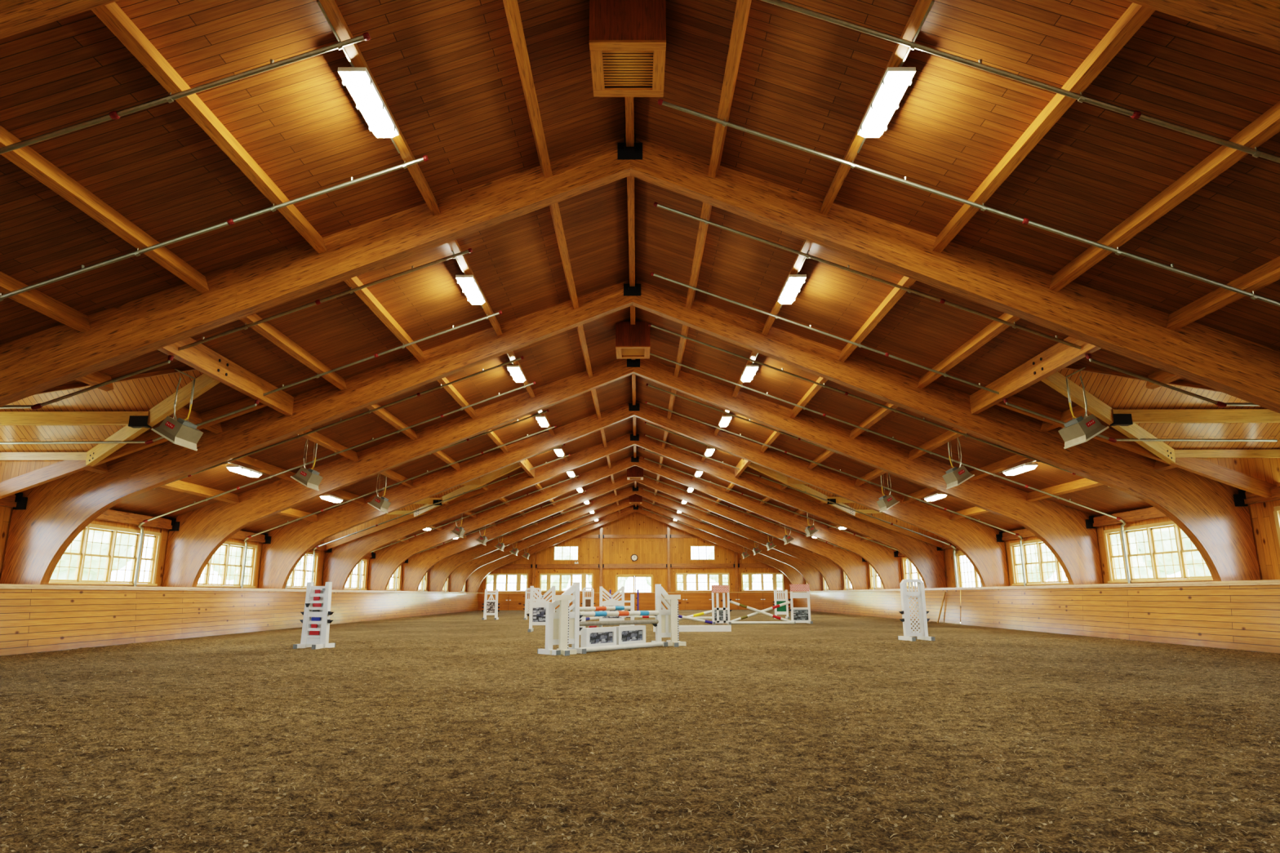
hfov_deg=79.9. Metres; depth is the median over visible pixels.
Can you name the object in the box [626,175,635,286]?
ridge beam
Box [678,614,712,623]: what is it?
pole
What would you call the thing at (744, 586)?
tree
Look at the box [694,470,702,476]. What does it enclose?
ceiling light
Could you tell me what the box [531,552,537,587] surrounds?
wall post
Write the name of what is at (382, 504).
heater
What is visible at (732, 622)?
pole
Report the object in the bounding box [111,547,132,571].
tree
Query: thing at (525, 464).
roof beam
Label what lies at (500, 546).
heater
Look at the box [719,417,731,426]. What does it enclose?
diffuser
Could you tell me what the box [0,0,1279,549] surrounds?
ceiling
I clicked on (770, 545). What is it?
heater
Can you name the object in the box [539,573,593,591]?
window
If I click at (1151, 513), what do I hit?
beam
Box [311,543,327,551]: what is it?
beam
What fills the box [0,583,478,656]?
wall
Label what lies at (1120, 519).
pipe
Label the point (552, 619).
jump standard
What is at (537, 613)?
jump standard
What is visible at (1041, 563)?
window
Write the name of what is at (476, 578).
arch
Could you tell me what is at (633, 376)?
ridge beam
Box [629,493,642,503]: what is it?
ceiling vent
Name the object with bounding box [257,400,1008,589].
arch
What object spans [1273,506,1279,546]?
window
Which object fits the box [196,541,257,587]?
window
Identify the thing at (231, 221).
pipe
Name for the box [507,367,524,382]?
diffuser
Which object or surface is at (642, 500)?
pipe
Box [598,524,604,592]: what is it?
wall post
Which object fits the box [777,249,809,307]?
ceiling light
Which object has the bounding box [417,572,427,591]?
window
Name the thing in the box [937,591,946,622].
leaning board
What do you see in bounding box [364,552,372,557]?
beam
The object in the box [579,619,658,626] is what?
pole
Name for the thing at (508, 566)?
beam
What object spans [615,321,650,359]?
ceiling vent
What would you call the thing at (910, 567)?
window
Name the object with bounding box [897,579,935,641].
jump standard
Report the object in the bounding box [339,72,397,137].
diffuser
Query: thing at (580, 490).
ceiling light
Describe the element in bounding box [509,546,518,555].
heater
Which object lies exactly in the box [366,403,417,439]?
beam
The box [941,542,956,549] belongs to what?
beam
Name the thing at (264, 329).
roof purlin
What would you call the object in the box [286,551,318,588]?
window
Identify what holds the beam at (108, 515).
attached to the arch at (46, 518)
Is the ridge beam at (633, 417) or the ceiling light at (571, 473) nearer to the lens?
the ridge beam at (633, 417)
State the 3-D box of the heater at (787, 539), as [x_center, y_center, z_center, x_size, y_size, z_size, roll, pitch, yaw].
[7.795,5.525,40.042,0.523,1.297,0.906,0,-12,0]
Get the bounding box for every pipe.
[0,31,370,154]
[0,155,428,301]
[0,248,472,409]
[0,310,502,444]
[133,381,535,586]
[151,355,524,489]
[240,425,556,588]
[284,444,564,589]
[311,453,569,582]
[359,474,579,590]
[395,489,586,591]
[415,409,549,459]
[422,502,592,591]
[444,511,597,591]
[462,519,600,591]
[640,507,718,537]
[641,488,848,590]
[642,499,826,591]
[643,448,685,465]
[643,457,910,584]
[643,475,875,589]
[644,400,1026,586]
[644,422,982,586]
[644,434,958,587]
[645,383,849,457]
[648,323,1110,487]
[649,352,1130,583]
[650,271,1277,442]
[653,201,1257,407]
[657,98,1279,306]
[760,0,1279,163]
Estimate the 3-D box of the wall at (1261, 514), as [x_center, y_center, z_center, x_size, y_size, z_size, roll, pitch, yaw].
[12.776,5.347,26.857,0.140,3.234,66.214,0,-12,0]
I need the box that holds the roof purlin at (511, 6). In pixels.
[502,0,552,177]
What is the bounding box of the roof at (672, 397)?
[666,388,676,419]
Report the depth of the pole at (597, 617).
26.17 m
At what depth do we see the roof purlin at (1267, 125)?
8.61 m
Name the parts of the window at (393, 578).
sash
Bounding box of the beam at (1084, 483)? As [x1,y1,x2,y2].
[1026,478,1103,502]
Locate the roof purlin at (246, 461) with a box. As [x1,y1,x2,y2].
[228,454,297,482]
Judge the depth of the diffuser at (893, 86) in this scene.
8.63 m
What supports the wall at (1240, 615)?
on the floor
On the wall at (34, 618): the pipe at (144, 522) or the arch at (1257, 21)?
the pipe at (144, 522)
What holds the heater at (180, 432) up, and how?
hanging from the ceiling
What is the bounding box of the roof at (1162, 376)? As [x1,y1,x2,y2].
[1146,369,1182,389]
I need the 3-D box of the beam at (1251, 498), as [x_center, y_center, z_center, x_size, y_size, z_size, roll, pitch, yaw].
[12.672,0.949,13.451,0.140,0.250,5.197,0,-12,0]
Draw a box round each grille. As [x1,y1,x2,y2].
[584,589,591,597]
[905,582,920,592]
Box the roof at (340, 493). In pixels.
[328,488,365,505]
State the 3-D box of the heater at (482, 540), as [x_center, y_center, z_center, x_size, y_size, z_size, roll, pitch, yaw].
[-8.290,5.559,39.976,0.523,1.297,0.906,0,-12,0]
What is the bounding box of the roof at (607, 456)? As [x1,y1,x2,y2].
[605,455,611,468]
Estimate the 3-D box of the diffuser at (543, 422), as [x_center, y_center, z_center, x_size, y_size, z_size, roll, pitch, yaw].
[-3.136,-0.120,24.571,0.276,0.070,1.136,0,-12,0]
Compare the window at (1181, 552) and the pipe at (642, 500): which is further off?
the pipe at (642, 500)
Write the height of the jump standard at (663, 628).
1.322 m
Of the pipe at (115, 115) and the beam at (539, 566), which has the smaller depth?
the pipe at (115, 115)
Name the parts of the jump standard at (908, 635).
panel frame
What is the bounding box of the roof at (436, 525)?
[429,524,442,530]
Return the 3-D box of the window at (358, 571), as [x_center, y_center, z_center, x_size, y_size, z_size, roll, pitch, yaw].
[-13.142,6.604,34.298,0.200,1.420,4.640,0,-12,0]
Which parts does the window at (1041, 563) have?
sash, sash, sill, sash, sash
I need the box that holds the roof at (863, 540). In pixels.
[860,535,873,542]
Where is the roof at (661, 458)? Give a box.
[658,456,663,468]
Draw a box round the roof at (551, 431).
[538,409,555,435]
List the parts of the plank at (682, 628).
rail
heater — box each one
[151,368,203,450]
[290,439,323,490]
[367,473,391,513]
[450,513,465,537]
[475,525,487,545]
[494,536,505,551]
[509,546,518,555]
[522,548,529,559]
[741,546,749,559]
[752,542,760,555]
[765,533,776,551]
[782,524,795,544]
[804,514,818,537]
[876,472,899,511]
[942,437,974,488]
[1057,366,1109,448]
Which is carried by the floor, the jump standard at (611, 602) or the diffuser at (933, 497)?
the jump standard at (611, 602)
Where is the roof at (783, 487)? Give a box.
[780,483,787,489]
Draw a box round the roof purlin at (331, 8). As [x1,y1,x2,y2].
[316,0,440,215]
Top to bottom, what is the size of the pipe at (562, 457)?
5.383 m
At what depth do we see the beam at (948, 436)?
19.74 m
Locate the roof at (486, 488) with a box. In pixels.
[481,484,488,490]
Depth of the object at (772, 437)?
25.36 m
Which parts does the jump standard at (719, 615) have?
post, brick panel, stone panel, post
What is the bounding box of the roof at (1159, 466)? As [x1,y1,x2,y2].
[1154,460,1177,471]
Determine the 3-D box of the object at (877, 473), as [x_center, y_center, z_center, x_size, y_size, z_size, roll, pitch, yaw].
[7.678,1.433,24.421,0.194,0.262,5.197,0,-12,0]
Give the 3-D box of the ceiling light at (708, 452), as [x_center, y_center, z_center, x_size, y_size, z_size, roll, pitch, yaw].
[2.725,0.941,29.701,0.304,0.175,2.560,0,-12,0]
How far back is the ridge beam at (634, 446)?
36.36 m
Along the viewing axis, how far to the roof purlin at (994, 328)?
14.04 m
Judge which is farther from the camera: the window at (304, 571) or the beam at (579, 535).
the beam at (579, 535)
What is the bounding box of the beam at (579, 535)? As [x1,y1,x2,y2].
[573,534,598,537]
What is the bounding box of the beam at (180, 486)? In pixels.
[160,480,239,503]
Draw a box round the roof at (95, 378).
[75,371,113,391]
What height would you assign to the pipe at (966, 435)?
4.583 m
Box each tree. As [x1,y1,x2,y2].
[49,527,136,582]
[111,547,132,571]
[211,543,252,584]
[287,560,301,583]
[486,575,498,584]
[523,546,572,590]
[587,575,628,592]
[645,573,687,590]
[707,549,754,590]
[771,573,782,588]
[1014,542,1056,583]
[1111,529,1180,581]
[1133,524,1211,578]
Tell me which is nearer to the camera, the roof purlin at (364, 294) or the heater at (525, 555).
the roof purlin at (364, 294)
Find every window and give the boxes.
[48,523,161,586]
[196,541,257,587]
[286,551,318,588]
[344,559,367,590]
[386,565,400,591]
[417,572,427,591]
[441,578,448,591]
[484,573,528,591]
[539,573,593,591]
[553,546,578,560]
[675,573,730,591]
[689,545,715,559]
[741,573,784,591]
[822,577,828,590]
[843,571,853,590]
[869,564,883,589]
[902,557,924,588]
[1009,539,1069,586]
[1103,520,1213,583]
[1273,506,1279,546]
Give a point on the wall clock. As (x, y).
(633, 557)
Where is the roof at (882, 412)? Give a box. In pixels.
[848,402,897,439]
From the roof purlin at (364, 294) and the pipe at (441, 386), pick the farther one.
the pipe at (441, 386)
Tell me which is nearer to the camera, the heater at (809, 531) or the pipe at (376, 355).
the pipe at (376, 355)
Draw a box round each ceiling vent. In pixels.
[589,0,666,97]
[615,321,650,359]
[626,466,643,479]
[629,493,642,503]
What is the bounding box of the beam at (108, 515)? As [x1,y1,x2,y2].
[95,510,172,529]
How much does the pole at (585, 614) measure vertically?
0.118 m
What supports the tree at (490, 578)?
on the lawn
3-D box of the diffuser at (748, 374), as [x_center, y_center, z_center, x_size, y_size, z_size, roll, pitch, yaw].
[2.763,-1.301,19.306,0.276,0.070,1.136,0,-12,0]
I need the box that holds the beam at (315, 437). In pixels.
[297,429,358,461]
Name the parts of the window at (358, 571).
sash, sash, sill, sash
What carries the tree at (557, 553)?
on the lawn
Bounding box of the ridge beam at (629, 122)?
[625,97,634,146]
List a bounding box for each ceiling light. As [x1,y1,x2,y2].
[224,461,266,477]
[316,0,399,153]
[320,493,344,502]
[451,250,485,308]
[506,353,525,382]
[535,411,549,426]
[554,447,564,456]
[566,471,575,477]
[576,487,583,492]
[687,487,693,492]
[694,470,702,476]
[704,447,715,456]
[718,410,732,426]
[740,353,758,382]
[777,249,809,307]
[857,0,934,152]
[922,492,946,501]
[999,460,1038,475]
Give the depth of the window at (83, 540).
18.91 m
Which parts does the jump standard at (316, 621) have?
post, insert panel, insert panel, insert panel, insert panel, insert panel, post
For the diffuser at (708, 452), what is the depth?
29.79 m
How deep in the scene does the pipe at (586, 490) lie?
41.29 m
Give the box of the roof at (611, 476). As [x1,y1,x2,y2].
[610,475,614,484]
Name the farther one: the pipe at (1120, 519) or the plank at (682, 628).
the plank at (682, 628)
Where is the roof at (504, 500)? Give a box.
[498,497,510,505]
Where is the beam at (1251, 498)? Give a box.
[1244,485,1279,504]
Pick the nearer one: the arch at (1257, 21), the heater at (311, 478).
the arch at (1257, 21)
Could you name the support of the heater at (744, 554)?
hanging from the ceiling
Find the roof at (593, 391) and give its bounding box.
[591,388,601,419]
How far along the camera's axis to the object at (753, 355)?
20.44 m
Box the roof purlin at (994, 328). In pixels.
[916,312,1020,389]
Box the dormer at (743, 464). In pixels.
[734,458,947,548]
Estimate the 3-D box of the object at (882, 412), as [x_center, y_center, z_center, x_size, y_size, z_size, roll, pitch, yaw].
[6.066,-0.322,19.256,0.194,0.262,5.197,0,-12,0]
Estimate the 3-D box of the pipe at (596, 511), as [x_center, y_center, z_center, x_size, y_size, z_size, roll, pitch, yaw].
[-8.007,8.458,51.808,10.193,5.383,0.274,0,-12,0]
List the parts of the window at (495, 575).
sash, sash, sill, sash, sash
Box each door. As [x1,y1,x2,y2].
[615,574,653,592]
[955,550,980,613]
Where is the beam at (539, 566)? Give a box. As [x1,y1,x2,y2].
[535,564,599,568]
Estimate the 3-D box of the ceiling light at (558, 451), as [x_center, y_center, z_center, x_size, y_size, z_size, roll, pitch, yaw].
[-3.155,0.954,29.677,0.304,0.175,2.560,0,-12,0]
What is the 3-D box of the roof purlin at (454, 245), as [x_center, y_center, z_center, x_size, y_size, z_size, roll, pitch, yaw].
[-3.089,-2.671,14.194,0.194,0.262,5.197,0,-12,0]
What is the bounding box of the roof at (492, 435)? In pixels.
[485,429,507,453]
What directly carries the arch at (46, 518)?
on the floor
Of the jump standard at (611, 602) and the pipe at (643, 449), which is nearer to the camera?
the jump standard at (611, 602)
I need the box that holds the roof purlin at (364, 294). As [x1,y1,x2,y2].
[344,275,425,362]
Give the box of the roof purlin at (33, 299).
[0,271,90,332]
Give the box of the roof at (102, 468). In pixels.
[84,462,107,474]
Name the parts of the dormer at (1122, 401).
valley trim, eave plate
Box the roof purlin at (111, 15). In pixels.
[91,1,326,253]
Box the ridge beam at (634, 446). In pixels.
[633,444,635,457]
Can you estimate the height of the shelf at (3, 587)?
0.088 m
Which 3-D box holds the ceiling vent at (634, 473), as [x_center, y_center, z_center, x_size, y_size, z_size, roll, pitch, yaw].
[-0.258,2.454,40.934,0.870,0.686,0.970,0,-12,0]
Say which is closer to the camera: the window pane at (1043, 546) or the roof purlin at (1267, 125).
the roof purlin at (1267, 125)
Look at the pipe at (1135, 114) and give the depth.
7.71 m
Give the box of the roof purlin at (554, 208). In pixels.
[549,202,578,309]
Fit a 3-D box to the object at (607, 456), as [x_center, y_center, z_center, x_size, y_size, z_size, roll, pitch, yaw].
[-1.507,1.398,35.490,0.194,0.262,5.197,0,-12,0]
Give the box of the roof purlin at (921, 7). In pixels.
[818,0,933,215]
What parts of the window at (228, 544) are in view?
sash, sash, sill, sash, sash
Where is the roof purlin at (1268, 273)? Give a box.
[1166,256,1279,330]
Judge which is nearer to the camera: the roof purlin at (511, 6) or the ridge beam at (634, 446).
the roof purlin at (511, 6)
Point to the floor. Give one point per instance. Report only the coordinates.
(469, 627)
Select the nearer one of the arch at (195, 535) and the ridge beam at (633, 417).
the arch at (195, 535)
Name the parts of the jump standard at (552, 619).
post, infill panel, panel frame, post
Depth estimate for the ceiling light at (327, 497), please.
23.76 m
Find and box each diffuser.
[227,467,261,477]
[320,496,342,502]
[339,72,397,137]
[457,278,484,304]
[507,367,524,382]
[536,417,548,426]
[554,449,564,456]
[705,449,714,456]
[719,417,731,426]
[741,367,757,382]
[778,277,805,304]
[858,72,914,137]
[925,494,946,501]
[1003,465,1037,475]
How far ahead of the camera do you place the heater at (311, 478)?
18.62 m
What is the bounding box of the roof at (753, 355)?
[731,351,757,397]
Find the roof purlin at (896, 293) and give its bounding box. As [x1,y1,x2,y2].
[838,275,915,362]
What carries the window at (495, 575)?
in the wall at (615, 550)
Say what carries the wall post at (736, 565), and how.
attached to the wall at (615, 550)
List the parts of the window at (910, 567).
sash, sash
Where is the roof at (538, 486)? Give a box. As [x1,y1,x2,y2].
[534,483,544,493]
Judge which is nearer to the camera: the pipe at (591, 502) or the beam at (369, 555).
the beam at (369, 555)
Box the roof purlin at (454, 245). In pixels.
[447,240,502,335]
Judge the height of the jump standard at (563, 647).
1.092 m
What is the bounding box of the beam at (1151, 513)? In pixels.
[1093,507,1167,527]
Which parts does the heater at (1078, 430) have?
chain, name plate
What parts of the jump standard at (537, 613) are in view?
post, stone panel, panel frame, post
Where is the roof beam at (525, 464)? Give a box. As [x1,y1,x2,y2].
[320,458,534,550]
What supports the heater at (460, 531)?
hanging from the ceiling
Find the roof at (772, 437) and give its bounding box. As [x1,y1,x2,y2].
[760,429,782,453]
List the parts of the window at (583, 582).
sash, sash, sash, sash, sash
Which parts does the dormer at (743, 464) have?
eave plate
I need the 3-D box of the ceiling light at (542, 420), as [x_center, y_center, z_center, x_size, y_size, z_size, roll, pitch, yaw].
[-3.135,-0.215,24.387,0.304,0.175,2.560,0,-12,0]
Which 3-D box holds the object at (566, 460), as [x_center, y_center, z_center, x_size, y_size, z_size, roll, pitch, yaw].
[-3.146,0.835,30.061,0.194,0.262,5.197,0,-12,0]
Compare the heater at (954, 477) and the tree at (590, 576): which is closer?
the heater at (954, 477)
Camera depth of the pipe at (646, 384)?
23.65 m
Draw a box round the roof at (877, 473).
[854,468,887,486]
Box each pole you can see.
[578,641,663,652]
[579,605,631,611]
[579,610,659,617]
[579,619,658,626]
[585,616,599,620]
[624,615,655,617]
[678,609,711,621]
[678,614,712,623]
[685,616,711,619]
[729,600,790,622]
[729,600,791,621]
[730,621,794,624]
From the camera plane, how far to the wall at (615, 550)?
59.51 m
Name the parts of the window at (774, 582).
sash, sash, sill, sash, sash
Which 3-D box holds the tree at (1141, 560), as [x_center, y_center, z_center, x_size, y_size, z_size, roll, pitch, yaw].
[36.189,9.481,55.208,5.363,8.370,6.692,7,-14,-29]
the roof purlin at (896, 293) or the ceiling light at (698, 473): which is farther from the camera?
the ceiling light at (698, 473)
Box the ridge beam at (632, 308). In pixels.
[630,305,635,359]
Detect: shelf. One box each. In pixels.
[0,583,478,593]
[478,591,793,593]
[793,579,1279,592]
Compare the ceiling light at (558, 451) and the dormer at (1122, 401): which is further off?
the ceiling light at (558, 451)
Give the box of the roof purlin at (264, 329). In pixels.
[239,313,346,390]
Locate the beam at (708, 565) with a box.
[670,563,734,568]
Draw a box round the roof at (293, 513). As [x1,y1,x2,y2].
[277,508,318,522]
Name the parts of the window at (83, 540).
sash, sash, sill, sash, sash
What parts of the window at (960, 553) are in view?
frame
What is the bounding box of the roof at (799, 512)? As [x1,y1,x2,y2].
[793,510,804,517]
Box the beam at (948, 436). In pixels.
[907,427,967,460]
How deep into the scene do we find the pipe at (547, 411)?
23.52 m
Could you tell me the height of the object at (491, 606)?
1.372 m
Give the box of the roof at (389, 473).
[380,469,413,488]
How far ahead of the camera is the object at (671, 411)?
25.47 m
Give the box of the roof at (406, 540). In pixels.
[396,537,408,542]
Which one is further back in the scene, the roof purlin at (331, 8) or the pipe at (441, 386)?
the pipe at (441, 386)
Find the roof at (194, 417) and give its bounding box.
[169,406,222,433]
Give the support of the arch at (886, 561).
on the floor
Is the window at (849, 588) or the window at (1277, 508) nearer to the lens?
the window at (1277, 508)
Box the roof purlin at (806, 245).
[761,240,813,335]
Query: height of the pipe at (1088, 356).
3.577 m
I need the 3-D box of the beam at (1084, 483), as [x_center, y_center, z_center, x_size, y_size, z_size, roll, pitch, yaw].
[10.931,1.428,18.887,0.194,0.262,5.197,0,-12,0]
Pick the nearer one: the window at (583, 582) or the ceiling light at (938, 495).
the ceiling light at (938, 495)
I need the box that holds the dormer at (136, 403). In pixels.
[0,337,293,498]
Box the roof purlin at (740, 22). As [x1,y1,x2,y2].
[707,0,751,177]
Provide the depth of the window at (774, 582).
59.15 m
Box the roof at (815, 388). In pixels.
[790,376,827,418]
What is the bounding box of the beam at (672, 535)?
[671,534,699,537]
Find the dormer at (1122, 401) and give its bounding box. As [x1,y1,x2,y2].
[969,336,1279,497]
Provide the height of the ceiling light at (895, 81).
0.175 m
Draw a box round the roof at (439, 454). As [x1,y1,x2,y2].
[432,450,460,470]
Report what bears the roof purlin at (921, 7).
attached to the arch at (1257, 21)
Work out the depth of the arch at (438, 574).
48.02 m
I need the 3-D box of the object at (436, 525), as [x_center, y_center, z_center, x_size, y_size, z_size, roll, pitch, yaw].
[-9.728,4.397,34.798,0.194,0.262,5.197,0,-12,0]
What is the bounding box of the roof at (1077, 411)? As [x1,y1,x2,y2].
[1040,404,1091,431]
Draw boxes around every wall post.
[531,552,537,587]
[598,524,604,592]
[666,524,671,592]
[733,551,739,591]
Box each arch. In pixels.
[0,0,1279,50]
[0,134,1279,413]
[0,279,1261,584]
[161,358,1102,587]
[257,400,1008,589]
[322,431,946,590]
[367,454,901,591]
[401,474,868,591]
[427,485,843,591]
[448,497,822,591]
[466,504,804,592]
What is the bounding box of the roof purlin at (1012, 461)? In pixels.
[968,453,1033,480]
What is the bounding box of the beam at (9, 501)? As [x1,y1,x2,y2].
[0,494,17,507]
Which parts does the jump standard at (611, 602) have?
post, stone panel, panel frame, post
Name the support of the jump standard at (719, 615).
on the floor
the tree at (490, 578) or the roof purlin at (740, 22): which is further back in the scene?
the tree at (490, 578)
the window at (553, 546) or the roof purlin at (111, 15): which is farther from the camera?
the window at (553, 546)
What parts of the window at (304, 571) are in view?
sash, sill, sash, sash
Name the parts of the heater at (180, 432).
name plate, chain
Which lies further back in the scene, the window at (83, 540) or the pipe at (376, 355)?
the window at (83, 540)
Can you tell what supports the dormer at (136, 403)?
attached to the ceiling
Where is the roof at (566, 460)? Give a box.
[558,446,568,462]
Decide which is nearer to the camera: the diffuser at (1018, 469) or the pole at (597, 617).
the diffuser at (1018, 469)
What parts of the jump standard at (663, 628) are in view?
post, panel frame, infill panel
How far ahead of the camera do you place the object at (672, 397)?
25.35 m
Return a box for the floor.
[0,609,1279,852]
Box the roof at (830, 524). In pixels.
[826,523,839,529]
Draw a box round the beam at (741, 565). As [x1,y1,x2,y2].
[737,563,774,568]
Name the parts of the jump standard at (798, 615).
post, brick panel, stone panel, post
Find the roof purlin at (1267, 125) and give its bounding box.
[1048,101,1279,292]
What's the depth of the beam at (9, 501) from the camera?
15.63 m
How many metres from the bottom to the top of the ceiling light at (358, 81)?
0.175 m
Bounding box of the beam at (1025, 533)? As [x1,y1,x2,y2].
[1001,528,1035,540]
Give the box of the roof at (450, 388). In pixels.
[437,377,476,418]
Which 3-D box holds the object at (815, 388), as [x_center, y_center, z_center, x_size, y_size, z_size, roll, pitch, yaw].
[4.404,-0.920,19.382,0.194,0.262,5.197,0,-12,0]
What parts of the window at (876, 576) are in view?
sash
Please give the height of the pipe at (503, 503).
5.383 m
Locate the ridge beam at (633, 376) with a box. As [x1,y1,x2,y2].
[631,373,635,404]
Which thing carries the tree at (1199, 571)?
on the lawn
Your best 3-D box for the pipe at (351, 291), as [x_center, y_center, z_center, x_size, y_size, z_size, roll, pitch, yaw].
[-7.760,-1.607,12.356,9.979,2.746,0.080,0,-12,0]
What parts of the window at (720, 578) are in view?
sash, sash, sash, sash, sash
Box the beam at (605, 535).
[602,534,666,537]
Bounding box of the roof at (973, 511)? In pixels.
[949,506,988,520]
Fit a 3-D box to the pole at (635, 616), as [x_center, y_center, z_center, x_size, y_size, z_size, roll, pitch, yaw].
[-0.028,9.270,37.176,1.709,0.101,0.104,-5,-13,20]
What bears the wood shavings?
on the floor
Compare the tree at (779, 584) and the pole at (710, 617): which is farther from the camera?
the tree at (779, 584)
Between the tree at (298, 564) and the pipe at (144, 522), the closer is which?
the pipe at (144, 522)
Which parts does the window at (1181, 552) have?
sash, sash, sill, sash, sash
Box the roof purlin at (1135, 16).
[932,2,1155,253]
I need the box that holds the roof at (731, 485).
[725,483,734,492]
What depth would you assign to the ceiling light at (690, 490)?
40.21 m
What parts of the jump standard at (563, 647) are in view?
post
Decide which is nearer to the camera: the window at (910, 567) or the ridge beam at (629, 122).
the ridge beam at (629, 122)
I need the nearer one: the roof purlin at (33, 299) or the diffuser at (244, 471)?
the roof purlin at (33, 299)
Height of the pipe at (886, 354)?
3.577 m
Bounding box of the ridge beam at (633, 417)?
[632,416,635,435]
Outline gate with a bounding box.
[930,590,960,623]
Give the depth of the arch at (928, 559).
32.10 m
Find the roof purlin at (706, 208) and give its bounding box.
[685,202,711,308]
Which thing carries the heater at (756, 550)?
hanging from the ceiling
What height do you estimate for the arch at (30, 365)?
8.035 m
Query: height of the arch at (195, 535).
8.035 m
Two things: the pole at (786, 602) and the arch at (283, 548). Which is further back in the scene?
the pole at (786, 602)
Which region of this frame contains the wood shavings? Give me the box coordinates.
[0,637,1279,852]
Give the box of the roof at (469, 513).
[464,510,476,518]
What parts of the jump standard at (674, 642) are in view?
post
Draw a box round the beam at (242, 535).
[230,531,265,542]
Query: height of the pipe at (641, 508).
6.214 m
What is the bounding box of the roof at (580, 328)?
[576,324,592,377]
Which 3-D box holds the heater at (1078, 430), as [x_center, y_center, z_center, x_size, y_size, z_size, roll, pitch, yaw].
[7.892,-0.317,13.596,0.523,1.297,0.906,0,-12,0]
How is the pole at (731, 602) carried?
on the floor
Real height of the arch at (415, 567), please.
8.035 m
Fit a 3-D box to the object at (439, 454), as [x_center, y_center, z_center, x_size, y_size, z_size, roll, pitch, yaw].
[-6.434,0.872,24.494,0.194,0.262,5.197,0,-12,0]
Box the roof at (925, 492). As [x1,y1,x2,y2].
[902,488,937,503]
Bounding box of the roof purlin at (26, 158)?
[0,125,208,293]
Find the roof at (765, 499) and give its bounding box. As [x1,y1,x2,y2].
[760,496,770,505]
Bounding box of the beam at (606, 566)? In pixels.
[604,564,667,568]
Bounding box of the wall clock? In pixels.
[631,554,637,561]
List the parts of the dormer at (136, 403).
eave plate, valley trim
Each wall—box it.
[0,493,466,591]
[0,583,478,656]
[477,511,791,592]
[477,591,794,610]
[793,579,1279,653]
[804,482,1279,622]
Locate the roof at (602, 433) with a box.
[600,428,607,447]
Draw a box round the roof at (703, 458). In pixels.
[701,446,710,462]
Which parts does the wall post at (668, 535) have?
post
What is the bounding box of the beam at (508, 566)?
[497,564,532,568]

